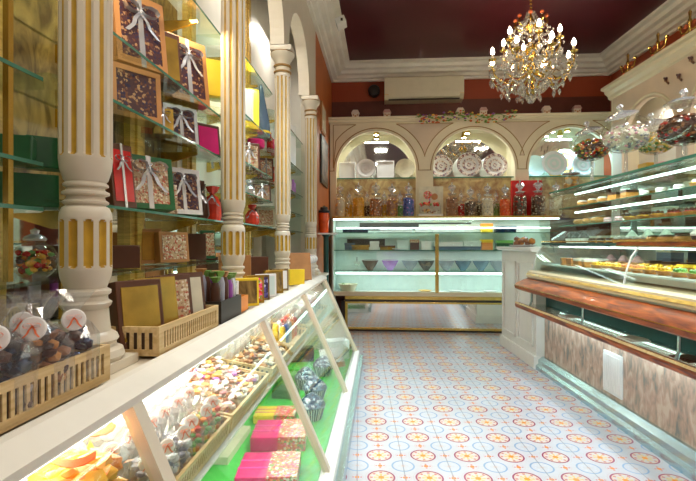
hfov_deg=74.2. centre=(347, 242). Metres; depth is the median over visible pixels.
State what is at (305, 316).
bag
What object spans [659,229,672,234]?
cupcake
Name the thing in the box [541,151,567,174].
plate
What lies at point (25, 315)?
bag
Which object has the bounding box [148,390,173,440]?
bag
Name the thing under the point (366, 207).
candy jar
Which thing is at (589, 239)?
macaron
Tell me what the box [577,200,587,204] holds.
eclair
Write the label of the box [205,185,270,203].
shelf
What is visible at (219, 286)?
display box
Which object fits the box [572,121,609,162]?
jar
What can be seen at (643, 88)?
shelving unit
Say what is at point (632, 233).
cupcake
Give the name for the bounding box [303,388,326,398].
paper cup
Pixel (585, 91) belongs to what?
wall
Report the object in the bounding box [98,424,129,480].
bag
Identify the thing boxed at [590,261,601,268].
tart
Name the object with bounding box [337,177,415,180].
niche shelf
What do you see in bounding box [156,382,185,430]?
bag
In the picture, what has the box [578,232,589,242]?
cupcake
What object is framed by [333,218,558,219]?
light
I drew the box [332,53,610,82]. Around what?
trim
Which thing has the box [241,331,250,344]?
bag
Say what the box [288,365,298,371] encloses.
carton
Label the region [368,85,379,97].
wall speaker
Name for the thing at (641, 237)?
tart
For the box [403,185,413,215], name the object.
candy jar
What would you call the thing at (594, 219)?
eclair
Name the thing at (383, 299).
glass display case
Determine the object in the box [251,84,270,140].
carton
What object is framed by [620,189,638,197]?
cake slice
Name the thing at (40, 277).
shelf
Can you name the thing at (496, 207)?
candy jar
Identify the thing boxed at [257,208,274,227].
gift box
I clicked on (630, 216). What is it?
tart
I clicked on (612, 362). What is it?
vent grille
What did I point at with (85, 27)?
column
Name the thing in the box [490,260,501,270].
bowl
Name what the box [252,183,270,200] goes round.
gift box
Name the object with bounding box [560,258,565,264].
cake slice
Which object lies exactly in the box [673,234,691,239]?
eclair
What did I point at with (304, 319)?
bag
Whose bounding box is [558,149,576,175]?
plate
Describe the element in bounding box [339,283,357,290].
bowl
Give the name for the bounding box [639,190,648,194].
macaron
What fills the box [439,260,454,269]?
bowl
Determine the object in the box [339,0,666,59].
ceiling
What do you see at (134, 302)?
gift box
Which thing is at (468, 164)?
plate
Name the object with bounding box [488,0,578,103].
chandelier
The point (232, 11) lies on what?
column
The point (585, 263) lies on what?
cake slice
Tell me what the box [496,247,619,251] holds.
countertop
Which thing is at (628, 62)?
candelabrum
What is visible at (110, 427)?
fruit
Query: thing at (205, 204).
packet
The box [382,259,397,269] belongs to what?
bowl
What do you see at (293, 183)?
bottle
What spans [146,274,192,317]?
gift box
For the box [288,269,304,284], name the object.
carton
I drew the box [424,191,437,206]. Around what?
picture
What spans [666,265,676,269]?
tart
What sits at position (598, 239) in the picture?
macaron
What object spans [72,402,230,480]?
crate
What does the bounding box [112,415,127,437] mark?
bag
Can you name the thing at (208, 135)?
gift box
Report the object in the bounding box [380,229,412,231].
carton
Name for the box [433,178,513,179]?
niche shelf
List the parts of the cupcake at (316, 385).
lid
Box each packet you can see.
[198,183,209,218]
[204,186,221,219]
[245,179,254,194]
[245,204,259,224]
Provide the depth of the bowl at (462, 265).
5.22 m
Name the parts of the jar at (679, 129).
lid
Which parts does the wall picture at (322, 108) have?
picture panel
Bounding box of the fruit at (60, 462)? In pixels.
[49,451,95,468]
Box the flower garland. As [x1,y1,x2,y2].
[415,109,516,123]
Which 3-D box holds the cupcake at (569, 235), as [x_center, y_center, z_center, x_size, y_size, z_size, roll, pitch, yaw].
[1.642,-0.039,3.405,0.069,0.080,0.069,0,0,7]
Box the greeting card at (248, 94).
[245,88,252,121]
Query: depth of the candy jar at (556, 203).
5.12 m
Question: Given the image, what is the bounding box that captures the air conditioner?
[384,75,463,104]
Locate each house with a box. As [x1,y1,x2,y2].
[351,110,359,116]
[383,109,390,115]
[456,107,464,114]
[478,107,487,113]
[541,106,550,112]
[571,105,581,111]
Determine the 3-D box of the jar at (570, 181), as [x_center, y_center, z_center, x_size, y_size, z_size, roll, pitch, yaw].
[1.705,-0.480,3.520,0.123,0.171,0.123,0,0,-21]
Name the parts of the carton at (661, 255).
lid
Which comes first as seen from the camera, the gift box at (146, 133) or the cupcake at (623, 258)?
the gift box at (146, 133)
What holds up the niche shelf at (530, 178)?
attached to the wall shelving at (518, 138)
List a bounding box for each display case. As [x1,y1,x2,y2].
[0,272,362,480]
[332,215,559,332]
[514,153,695,480]
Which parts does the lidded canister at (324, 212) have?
lid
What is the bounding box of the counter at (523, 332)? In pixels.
[496,247,623,368]
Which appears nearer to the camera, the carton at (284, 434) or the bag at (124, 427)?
the bag at (124, 427)
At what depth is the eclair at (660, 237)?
2.31 m
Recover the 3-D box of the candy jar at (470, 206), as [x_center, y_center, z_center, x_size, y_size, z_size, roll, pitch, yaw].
[1.393,-0.474,5.233,0.136,0.344,0.136,0,0,4]
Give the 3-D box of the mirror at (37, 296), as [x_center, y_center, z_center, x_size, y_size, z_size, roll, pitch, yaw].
[-0.764,0.075,2.156,0.013,0.370,4.490,0,0,4]
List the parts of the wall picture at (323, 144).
picture panel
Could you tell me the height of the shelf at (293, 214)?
0.008 m
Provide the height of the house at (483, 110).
0.095 m
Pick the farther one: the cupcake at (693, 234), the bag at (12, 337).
the cupcake at (693, 234)
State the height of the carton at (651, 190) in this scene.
0.100 m
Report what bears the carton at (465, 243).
on the carton at (440, 247)
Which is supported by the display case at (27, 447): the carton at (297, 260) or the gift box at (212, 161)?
the carton at (297, 260)
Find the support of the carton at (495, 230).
on the glass display case at (383, 299)
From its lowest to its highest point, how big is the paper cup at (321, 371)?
0.062 m
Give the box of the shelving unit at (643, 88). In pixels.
[601,28,695,289]
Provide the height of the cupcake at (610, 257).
0.080 m
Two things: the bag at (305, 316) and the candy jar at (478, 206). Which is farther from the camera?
the candy jar at (478, 206)
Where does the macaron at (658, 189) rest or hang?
on the glass display case at (657, 409)
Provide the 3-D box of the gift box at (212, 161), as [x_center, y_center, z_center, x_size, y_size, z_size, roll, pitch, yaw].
[-0.689,-0.448,2.434,0.080,0.121,0.038,0,0,-41]
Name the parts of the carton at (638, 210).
lid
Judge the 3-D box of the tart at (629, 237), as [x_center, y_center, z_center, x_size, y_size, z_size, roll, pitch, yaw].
[1.624,-0.022,2.650,0.085,0.046,0.085,0,0,16]
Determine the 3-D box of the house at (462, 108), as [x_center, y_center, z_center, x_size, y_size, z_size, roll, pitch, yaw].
[1.324,-1.544,5.438,0.100,0.095,0.072,0,0,4]
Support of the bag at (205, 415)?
in the crate at (193, 465)
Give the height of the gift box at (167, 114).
0.107 m
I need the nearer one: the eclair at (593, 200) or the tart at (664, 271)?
the tart at (664, 271)
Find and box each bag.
[0,303,39,411]
[1,297,27,377]
[9,291,61,362]
[17,297,74,391]
[46,291,99,376]
[70,441,86,448]
[76,428,102,452]
[94,418,123,449]
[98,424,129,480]
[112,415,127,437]
[112,424,140,471]
[124,435,160,480]
[134,401,160,454]
[143,398,149,409]
[147,388,165,414]
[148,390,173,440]
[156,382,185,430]
[159,410,192,469]
[161,421,180,473]
[168,374,195,419]
[171,398,204,462]
[185,390,212,443]
[194,382,223,433]
[211,345,228,358]
[223,341,234,358]
[229,337,239,352]
[235,334,245,346]
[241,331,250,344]
[248,328,254,335]
[251,325,259,334]
[272,308,282,318]
[284,304,290,313]
[293,305,304,323]
[297,303,306,323]
[300,305,309,318]
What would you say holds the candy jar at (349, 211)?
on the glass display case at (383, 299)
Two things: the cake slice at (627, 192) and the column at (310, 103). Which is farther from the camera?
the column at (310, 103)
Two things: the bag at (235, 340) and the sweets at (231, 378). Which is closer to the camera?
the sweets at (231, 378)
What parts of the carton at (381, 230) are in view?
lid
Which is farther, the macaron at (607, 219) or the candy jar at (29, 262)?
the macaron at (607, 219)
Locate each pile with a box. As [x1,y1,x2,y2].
[558,314,581,318]
[616,335,650,341]
[668,354,695,362]
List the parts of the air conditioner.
panel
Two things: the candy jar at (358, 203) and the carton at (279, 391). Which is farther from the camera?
the candy jar at (358, 203)
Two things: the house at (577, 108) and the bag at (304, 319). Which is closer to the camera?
the bag at (304, 319)
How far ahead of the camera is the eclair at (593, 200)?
3.12 m
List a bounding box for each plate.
[339,162,354,177]
[356,159,375,177]
[377,161,393,177]
[395,159,414,176]
[433,155,452,176]
[457,152,481,175]
[483,153,507,175]
[529,155,544,175]
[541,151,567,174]
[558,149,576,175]
[572,156,594,174]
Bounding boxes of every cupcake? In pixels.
[295,366,316,389]
[302,392,325,421]
[303,376,326,398]
[313,355,332,376]
[564,232,572,242]
[571,232,579,242]
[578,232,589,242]
[606,254,615,261]
[618,255,628,262]
[626,231,637,235]
[631,255,643,263]
[643,230,653,235]
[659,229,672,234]
[690,228,695,239]
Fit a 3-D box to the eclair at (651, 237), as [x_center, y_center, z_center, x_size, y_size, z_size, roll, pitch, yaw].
[1.619,-0.021,2.434,0.095,0.044,0.045,0,0,-12]
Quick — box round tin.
[247,138,264,148]
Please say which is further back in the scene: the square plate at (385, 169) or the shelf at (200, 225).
the square plate at (385, 169)
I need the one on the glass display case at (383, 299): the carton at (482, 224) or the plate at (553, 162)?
the carton at (482, 224)
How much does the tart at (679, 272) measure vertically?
0.046 m
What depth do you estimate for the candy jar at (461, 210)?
5.34 m
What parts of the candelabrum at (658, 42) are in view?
arm, stem, arm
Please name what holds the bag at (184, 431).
in the crate at (193, 465)
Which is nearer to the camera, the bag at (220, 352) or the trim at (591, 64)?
the bag at (220, 352)
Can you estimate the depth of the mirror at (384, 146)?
5.68 m
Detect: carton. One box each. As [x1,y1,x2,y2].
[0,133,36,160]
[0,171,58,209]
[30,135,59,171]
[113,245,139,268]
[206,58,220,101]
[213,426,250,464]
[219,255,250,275]
[234,451,300,480]
[245,88,258,130]
[250,419,306,451]
[251,84,270,140]
[251,256,267,274]
[253,406,296,423]
[272,385,298,398]
[276,371,296,383]
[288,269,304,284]
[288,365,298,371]
[289,253,311,280]
[291,345,313,361]
[320,337,348,358]
[342,229,367,232]
[344,243,354,249]
[351,245,368,249]
[370,241,378,249]
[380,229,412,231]
[380,245,394,249]
[397,240,408,249]
[410,239,418,249]
[414,229,427,231]
[420,241,431,249]
[432,229,470,231]
[433,242,462,245]
[433,246,480,249]
[462,241,480,245]
[480,223,492,231]
[480,239,492,249]
[494,226,516,231]
[495,240,513,249]
[629,209,651,214]
[638,162,656,168]
[644,187,667,192]
[651,206,678,213]
[656,250,683,262]
[683,181,691,186]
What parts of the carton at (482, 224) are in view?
lid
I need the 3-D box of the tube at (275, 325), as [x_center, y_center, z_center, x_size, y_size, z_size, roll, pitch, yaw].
[-0.373,0.458,2.373,0.034,0.135,0.039,0,0,-26]
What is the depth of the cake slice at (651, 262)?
2.82 m
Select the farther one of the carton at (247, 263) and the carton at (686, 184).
the carton at (686, 184)
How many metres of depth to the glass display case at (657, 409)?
2.48 m
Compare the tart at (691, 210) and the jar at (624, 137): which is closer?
the tart at (691, 210)
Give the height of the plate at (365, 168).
0.237 m
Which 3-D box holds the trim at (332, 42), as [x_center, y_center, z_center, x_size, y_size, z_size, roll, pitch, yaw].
[-0.405,-2.120,1.433,0.245,0.180,8.800,0,0,4]
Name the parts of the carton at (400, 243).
lid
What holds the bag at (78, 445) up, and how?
in the crate at (193, 465)
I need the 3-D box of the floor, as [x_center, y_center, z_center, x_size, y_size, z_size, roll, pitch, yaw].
[0.528,1.025,1.500,13.000,0.050,15.000,0,0,1]
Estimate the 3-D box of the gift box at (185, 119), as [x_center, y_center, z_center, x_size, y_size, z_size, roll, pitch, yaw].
[-0.671,-0.465,1.825,0.068,0.156,0.140,0,0,42]
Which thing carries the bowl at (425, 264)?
on the glass display case at (383, 299)
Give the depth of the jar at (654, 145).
2.93 m
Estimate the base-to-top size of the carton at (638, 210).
0.100 m
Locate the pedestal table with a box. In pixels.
[317,233,337,283]
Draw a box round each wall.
[290,26,331,285]
[332,76,609,310]
[610,23,695,246]
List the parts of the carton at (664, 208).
lid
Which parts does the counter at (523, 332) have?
panel moulding, skirting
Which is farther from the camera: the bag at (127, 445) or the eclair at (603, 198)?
the eclair at (603, 198)
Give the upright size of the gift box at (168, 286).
0.168 m
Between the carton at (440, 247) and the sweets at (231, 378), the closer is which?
the sweets at (231, 378)
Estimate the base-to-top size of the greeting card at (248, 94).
0.177 m
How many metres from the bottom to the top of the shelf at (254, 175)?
0.008 m
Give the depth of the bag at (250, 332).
2.34 m
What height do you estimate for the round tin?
0.050 m
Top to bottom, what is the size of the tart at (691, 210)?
0.046 m
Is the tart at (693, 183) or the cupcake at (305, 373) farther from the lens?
the cupcake at (305, 373)
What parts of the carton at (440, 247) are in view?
lid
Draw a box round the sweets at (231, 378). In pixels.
[160,356,258,412]
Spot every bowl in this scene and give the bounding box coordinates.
[339,283,357,290]
[362,259,377,269]
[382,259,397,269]
[401,259,417,269]
[418,260,434,269]
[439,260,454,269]
[455,260,471,270]
[472,260,489,270]
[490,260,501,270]
[653,109,695,146]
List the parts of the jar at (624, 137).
lid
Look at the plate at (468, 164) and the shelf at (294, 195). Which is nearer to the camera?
the shelf at (294, 195)
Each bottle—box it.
[267,133,272,152]
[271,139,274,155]
[292,179,295,192]
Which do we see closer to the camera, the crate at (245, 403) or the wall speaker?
the crate at (245, 403)
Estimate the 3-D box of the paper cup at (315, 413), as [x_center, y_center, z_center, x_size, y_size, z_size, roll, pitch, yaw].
[-0.182,0.853,2.319,0.136,0.062,0.137,0,0,-5]
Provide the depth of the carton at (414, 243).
5.28 m
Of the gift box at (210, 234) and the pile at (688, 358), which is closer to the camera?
the pile at (688, 358)
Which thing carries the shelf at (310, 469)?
attached to the display case at (27, 447)
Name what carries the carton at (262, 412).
on the display case at (27, 447)
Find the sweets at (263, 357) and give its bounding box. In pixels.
[234,337,284,367]
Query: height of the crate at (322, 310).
0.118 m
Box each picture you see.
[320,101,325,136]
[320,134,327,188]
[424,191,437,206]
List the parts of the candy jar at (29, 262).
lid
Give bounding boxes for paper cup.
[295,379,306,389]
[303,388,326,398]
[306,406,324,421]
[313,366,332,376]
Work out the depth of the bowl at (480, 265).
5.20 m
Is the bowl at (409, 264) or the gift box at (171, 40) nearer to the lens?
the gift box at (171, 40)
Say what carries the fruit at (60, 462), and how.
on the sweets at (106, 466)
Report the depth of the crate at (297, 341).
2.56 m
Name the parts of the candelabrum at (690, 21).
arm, stem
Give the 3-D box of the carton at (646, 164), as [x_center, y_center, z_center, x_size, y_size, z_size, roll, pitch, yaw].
[2.056,-0.470,3.152,0.082,0.150,0.102,0,0,1]
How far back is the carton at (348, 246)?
5.31 m
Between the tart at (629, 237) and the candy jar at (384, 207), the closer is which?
the tart at (629, 237)
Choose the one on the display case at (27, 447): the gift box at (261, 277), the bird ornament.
the gift box at (261, 277)
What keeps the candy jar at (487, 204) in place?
on the glass display case at (383, 299)
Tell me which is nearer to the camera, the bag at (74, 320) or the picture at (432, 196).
the bag at (74, 320)
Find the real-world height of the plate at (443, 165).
0.276 m
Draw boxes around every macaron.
[588,238,595,242]
[596,238,604,242]
[603,217,611,221]
[614,216,622,220]
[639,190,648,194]
[655,187,665,191]
[673,184,684,188]
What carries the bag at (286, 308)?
in the crate at (322, 310)
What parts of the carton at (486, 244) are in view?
lid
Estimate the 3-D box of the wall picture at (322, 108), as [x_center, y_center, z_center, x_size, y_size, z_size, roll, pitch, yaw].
[-0.263,-1.310,4.882,0.022,0.300,0.320,0,0,4]
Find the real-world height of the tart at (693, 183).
0.046 m
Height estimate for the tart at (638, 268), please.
0.046 m
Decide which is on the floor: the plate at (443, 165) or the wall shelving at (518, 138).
the wall shelving at (518, 138)
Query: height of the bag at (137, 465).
0.147 m
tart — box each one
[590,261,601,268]
[599,262,611,268]
[608,262,621,270]
[611,236,623,242]
[619,263,632,271]
[621,235,634,239]
[622,213,636,219]
[630,264,644,272]
[633,235,646,239]
[635,212,650,218]
[642,265,657,273]
[649,210,665,217]
[655,266,672,275]
[664,208,682,216]
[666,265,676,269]
[670,267,688,276]
[681,206,695,214]
[685,269,695,278]
[688,179,695,185]
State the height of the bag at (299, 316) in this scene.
0.147 m
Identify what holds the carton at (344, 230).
on the glass display case at (383, 299)
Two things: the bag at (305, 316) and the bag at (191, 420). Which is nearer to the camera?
the bag at (191, 420)
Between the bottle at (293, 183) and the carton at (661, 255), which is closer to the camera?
the carton at (661, 255)
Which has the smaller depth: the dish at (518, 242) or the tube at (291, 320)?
the tube at (291, 320)
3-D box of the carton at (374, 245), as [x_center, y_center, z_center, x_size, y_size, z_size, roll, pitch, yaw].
[0.308,0.029,5.342,0.110,0.100,0.066,0,0,4]
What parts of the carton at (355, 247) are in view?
lid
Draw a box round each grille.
[370,86,377,93]
[603,349,622,399]
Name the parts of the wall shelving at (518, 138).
spandrel moulding, arch moulding, spandrel panel, spandrel moulding, cornice, panel, arch moulding, spandrel panel, spandrel moulding, arch moulding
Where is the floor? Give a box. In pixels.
[345,331,691,480]
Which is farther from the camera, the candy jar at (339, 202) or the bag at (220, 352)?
the candy jar at (339, 202)
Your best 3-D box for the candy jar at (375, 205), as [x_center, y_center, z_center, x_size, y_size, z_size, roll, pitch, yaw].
[0.323,-0.503,5.311,0.156,0.402,0.156,0,0,4]
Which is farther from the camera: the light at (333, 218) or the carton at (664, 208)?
the light at (333, 218)
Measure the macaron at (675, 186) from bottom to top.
0.035 m
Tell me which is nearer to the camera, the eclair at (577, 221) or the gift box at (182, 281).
the gift box at (182, 281)
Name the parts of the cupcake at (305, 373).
lid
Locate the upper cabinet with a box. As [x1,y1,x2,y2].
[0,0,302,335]
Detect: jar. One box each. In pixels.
[13,228,56,276]
[335,186,344,215]
[345,192,352,215]
[352,185,364,215]
[364,192,369,215]
[369,182,381,215]
[381,192,386,215]
[386,186,397,215]
[397,191,402,215]
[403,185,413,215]
[446,182,457,215]
[457,191,464,215]
[464,189,476,215]
[476,191,481,215]
[481,186,493,215]
[493,191,499,215]
[499,187,510,215]
[513,180,526,215]
[531,182,545,215]
[549,187,562,215]
[562,169,579,188]
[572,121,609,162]
[600,104,652,153]
[638,112,675,154]
[653,89,695,156]
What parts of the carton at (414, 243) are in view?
lid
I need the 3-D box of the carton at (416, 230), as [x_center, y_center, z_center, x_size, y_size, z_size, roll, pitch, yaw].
[0.847,-0.146,5.303,0.154,0.050,0.106,0,0,4]
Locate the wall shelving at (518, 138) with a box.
[328,112,610,299]
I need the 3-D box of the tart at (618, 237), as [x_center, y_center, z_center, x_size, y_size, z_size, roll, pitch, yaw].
[1.626,-0.022,2.758,0.085,0.046,0.085,0,0,-10]
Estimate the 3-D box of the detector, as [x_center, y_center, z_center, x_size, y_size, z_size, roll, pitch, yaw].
[-0.064,-2.028,4.239,0.103,0.087,0.141,0,0,4]
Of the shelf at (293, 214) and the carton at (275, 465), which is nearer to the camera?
the carton at (275, 465)
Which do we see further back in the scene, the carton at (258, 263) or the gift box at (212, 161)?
the carton at (258, 263)
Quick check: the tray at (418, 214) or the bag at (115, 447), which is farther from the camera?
the tray at (418, 214)
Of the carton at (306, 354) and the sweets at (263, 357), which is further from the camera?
the carton at (306, 354)
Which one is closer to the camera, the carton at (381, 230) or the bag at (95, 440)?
the bag at (95, 440)
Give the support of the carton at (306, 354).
on the display case at (27, 447)
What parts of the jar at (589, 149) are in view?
lid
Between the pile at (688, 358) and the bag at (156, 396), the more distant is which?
the pile at (688, 358)
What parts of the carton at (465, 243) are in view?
lid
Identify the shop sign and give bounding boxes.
[319,347,345,366]
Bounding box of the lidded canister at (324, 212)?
[319,206,329,232]
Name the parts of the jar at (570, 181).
lid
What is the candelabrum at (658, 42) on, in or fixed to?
on the shelving unit at (643, 88)
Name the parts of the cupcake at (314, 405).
lid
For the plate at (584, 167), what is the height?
0.257 m
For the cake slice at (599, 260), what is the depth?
3.13 m
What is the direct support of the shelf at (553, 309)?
attached to the glass display case at (657, 409)
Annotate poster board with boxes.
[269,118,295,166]
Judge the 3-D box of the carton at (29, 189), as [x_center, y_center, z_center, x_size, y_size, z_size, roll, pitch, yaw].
[-0.723,-0.117,1.046,0.110,0.079,0.057,0,0,-36]
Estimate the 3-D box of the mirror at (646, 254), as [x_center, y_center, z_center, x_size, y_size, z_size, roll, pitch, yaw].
[2.119,-0.087,2.240,0.010,0.595,2.780,0,0,1]
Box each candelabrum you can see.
[619,54,636,74]
[647,32,668,56]
[677,10,695,36]
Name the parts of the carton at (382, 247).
lid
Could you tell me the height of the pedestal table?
1.100 m
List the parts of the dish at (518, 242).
dish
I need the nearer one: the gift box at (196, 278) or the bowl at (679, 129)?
the gift box at (196, 278)
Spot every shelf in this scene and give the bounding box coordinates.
[0,157,43,170]
[0,207,43,212]
[0,260,221,289]
[50,199,221,222]
[193,312,328,480]
[198,223,266,227]
[201,349,352,480]
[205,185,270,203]
[245,171,271,179]
[251,180,301,198]
[255,206,300,216]
[257,228,299,232]
[291,172,301,175]
[334,269,501,270]
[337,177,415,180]
[338,233,436,233]
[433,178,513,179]
[526,304,603,323]
[529,177,604,179]
[561,187,695,209]
[565,216,695,226]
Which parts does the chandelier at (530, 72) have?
arm, arm, arm, arm, arm, crown, arm, crown, arm, stem, arm, crown, arm, crown, arm, arm, arm, arm, arm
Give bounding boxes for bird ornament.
[688,56,694,63]
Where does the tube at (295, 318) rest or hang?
in the crate at (297, 341)
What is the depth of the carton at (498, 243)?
5.18 m
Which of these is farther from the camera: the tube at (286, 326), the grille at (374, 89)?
the grille at (374, 89)
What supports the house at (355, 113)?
on the wall shelving at (518, 138)
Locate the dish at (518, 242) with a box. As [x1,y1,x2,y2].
[509,236,536,246]
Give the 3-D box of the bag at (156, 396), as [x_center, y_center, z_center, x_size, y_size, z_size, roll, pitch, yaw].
[-0.555,0.433,1.293,0.078,0.147,0.090,0,0,-13]
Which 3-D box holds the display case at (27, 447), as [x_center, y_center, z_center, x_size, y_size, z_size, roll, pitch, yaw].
[-0.387,0.632,2.054,0.770,0.735,4.640,0,0,4]
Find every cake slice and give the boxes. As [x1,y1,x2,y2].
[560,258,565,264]
[566,258,580,265]
[573,259,580,266]
[581,259,596,267]
[596,259,607,262]
[597,236,609,242]
[607,192,619,199]
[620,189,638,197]
[644,260,659,264]
[660,261,678,266]
[676,264,695,271]
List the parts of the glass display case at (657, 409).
rail, rail, kick plate, granite panel, panel, pane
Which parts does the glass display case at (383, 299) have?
dark panel, sill, gold frame, mirror panel, white panel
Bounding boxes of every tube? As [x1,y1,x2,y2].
[273,322,278,340]
[279,326,285,341]
[283,324,288,342]
[286,318,291,341]
[289,318,294,338]
[292,312,297,335]
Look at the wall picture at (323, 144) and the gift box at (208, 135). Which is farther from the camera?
the wall picture at (323, 144)
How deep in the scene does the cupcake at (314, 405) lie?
2.28 m
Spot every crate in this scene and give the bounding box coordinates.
[0,344,109,433]
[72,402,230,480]
[111,305,217,355]
[158,362,268,432]
[205,336,292,382]
[247,321,307,354]
[267,301,327,333]
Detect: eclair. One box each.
[573,219,583,223]
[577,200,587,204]
[581,218,591,223]
[587,198,597,203]
[590,217,603,222]
[597,196,606,201]
[645,235,658,239]
[657,234,674,239]
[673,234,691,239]
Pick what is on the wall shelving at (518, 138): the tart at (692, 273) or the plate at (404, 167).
the plate at (404, 167)
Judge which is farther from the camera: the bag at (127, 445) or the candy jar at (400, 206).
the candy jar at (400, 206)
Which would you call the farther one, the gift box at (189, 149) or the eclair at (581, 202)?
the eclair at (581, 202)
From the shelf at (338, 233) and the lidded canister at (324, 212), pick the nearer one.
the lidded canister at (324, 212)
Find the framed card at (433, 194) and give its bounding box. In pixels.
[419,186,442,213]
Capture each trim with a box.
[267,0,315,252]
[306,0,349,81]
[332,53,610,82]
[600,0,695,75]
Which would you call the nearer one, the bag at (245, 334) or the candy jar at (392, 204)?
the bag at (245, 334)
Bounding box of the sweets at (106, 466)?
[26,441,133,480]
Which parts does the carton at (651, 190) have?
lid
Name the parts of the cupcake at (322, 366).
lid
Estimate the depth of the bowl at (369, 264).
5.30 m
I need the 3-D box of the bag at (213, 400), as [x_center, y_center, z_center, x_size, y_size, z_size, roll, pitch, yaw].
[-0.383,0.464,1.284,0.090,0.147,0.079,0,0,30]
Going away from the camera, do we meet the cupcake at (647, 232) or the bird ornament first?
the cupcake at (647, 232)
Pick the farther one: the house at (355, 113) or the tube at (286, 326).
the house at (355, 113)
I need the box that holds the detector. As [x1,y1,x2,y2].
[335,15,346,30]
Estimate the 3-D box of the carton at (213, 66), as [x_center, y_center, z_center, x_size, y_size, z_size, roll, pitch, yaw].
[-0.644,-0.769,2.178,0.120,0.172,0.093,0,0,-26]
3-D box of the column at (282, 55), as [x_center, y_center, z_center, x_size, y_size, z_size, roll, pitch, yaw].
[-0.434,-0.504,3.055,0.164,1.568,0.164,0,0,4]
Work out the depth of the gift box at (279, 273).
2.45 m
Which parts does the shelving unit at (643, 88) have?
arch moulding, cornice, panel, arch moulding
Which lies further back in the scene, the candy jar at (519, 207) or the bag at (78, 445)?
the candy jar at (519, 207)
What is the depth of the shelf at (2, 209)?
0.95 m
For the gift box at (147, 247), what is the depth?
1.70 m
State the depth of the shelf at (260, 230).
3.33 m
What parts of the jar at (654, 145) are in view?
lid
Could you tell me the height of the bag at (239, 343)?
0.132 m
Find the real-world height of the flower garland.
0.162 m
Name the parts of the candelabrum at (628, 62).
arm, stem, arm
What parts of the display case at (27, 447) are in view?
post, post, post, panel, post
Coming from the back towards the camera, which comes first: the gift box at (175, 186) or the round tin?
the round tin
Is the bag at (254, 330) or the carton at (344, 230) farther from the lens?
the carton at (344, 230)
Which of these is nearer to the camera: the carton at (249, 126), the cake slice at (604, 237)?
the carton at (249, 126)
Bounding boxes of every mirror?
[6,210,275,335]
[337,128,610,177]
[620,183,695,262]
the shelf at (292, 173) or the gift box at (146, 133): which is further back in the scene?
the shelf at (292, 173)
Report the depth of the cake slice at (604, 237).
3.19 m
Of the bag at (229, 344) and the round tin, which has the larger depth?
the round tin
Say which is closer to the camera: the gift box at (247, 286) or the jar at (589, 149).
the gift box at (247, 286)
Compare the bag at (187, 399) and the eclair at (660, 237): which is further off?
the eclair at (660, 237)
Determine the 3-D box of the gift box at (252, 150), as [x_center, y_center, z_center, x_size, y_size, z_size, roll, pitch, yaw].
[-0.598,-0.519,2.773,0.130,0.174,0.058,0,0,-26]
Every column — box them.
[58,0,137,374]
[221,0,250,306]
[269,44,294,285]
[302,95,320,274]
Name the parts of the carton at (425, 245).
lid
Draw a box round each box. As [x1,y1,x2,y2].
[105,143,136,208]
[107,279,163,348]
[113,0,167,79]
[113,61,161,127]
[127,276,178,323]
[132,154,175,212]
[141,101,162,140]
[141,229,160,263]
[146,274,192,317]
[152,107,173,138]
[154,232,188,263]
[160,32,181,93]
[161,102,198,147]
[165,32,209,110]
[165,272,205,312]
[168,185,177,213]
[172,167,202,216]
[188,147,203,160]
[188,234,205,259]
[192,122,220,159]
[195,268,240,323]
[199,230,215,258]
[210,147,220,169]
[235,277,258,305]
[236,281,247,312]
[243,275,263,302]
[245,142,259,170]
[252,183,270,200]
[255,274,276,296]
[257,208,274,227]
[260,158,273,180]
[263,270,282,293]
[264,275,269,299]
[270,268,288,290]
[510,180,541,215]
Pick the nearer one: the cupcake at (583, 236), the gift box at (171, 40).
the gift box at (171, 40)
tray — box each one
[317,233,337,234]
[417,201,442,215]
[417,214,442,215]
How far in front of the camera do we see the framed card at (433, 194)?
5.39 m
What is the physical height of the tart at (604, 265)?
0.046 m
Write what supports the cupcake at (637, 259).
on the glass display case at (657, 409)
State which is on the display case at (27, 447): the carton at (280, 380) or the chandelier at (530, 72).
the carton at (280, 380)
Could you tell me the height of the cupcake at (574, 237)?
0.080 m
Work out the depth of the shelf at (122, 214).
1.60 m
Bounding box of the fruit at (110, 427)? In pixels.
[89,422,116,436]
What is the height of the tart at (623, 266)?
0.046 m
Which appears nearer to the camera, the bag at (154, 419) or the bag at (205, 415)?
the bag at (154, 419)
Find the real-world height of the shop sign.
0.127 m
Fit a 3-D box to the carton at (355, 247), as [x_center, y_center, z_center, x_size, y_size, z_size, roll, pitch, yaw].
[0.145,0.051,5.354,0.204,0.055,0.106,0,0,4]
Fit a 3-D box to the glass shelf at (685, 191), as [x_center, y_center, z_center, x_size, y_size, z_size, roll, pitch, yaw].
[1.837,-0.256,2.172,0.530,0.008,2.630,0,0,1]
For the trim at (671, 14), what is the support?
attached to the wall at (674, 37)
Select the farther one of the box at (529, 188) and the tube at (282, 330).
the box at (529, 188)
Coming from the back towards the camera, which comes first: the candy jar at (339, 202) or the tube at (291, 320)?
the candy jar at (339, 202)
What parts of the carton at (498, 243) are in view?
lid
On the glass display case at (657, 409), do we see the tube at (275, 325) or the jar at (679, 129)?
the jar at (679, 129)

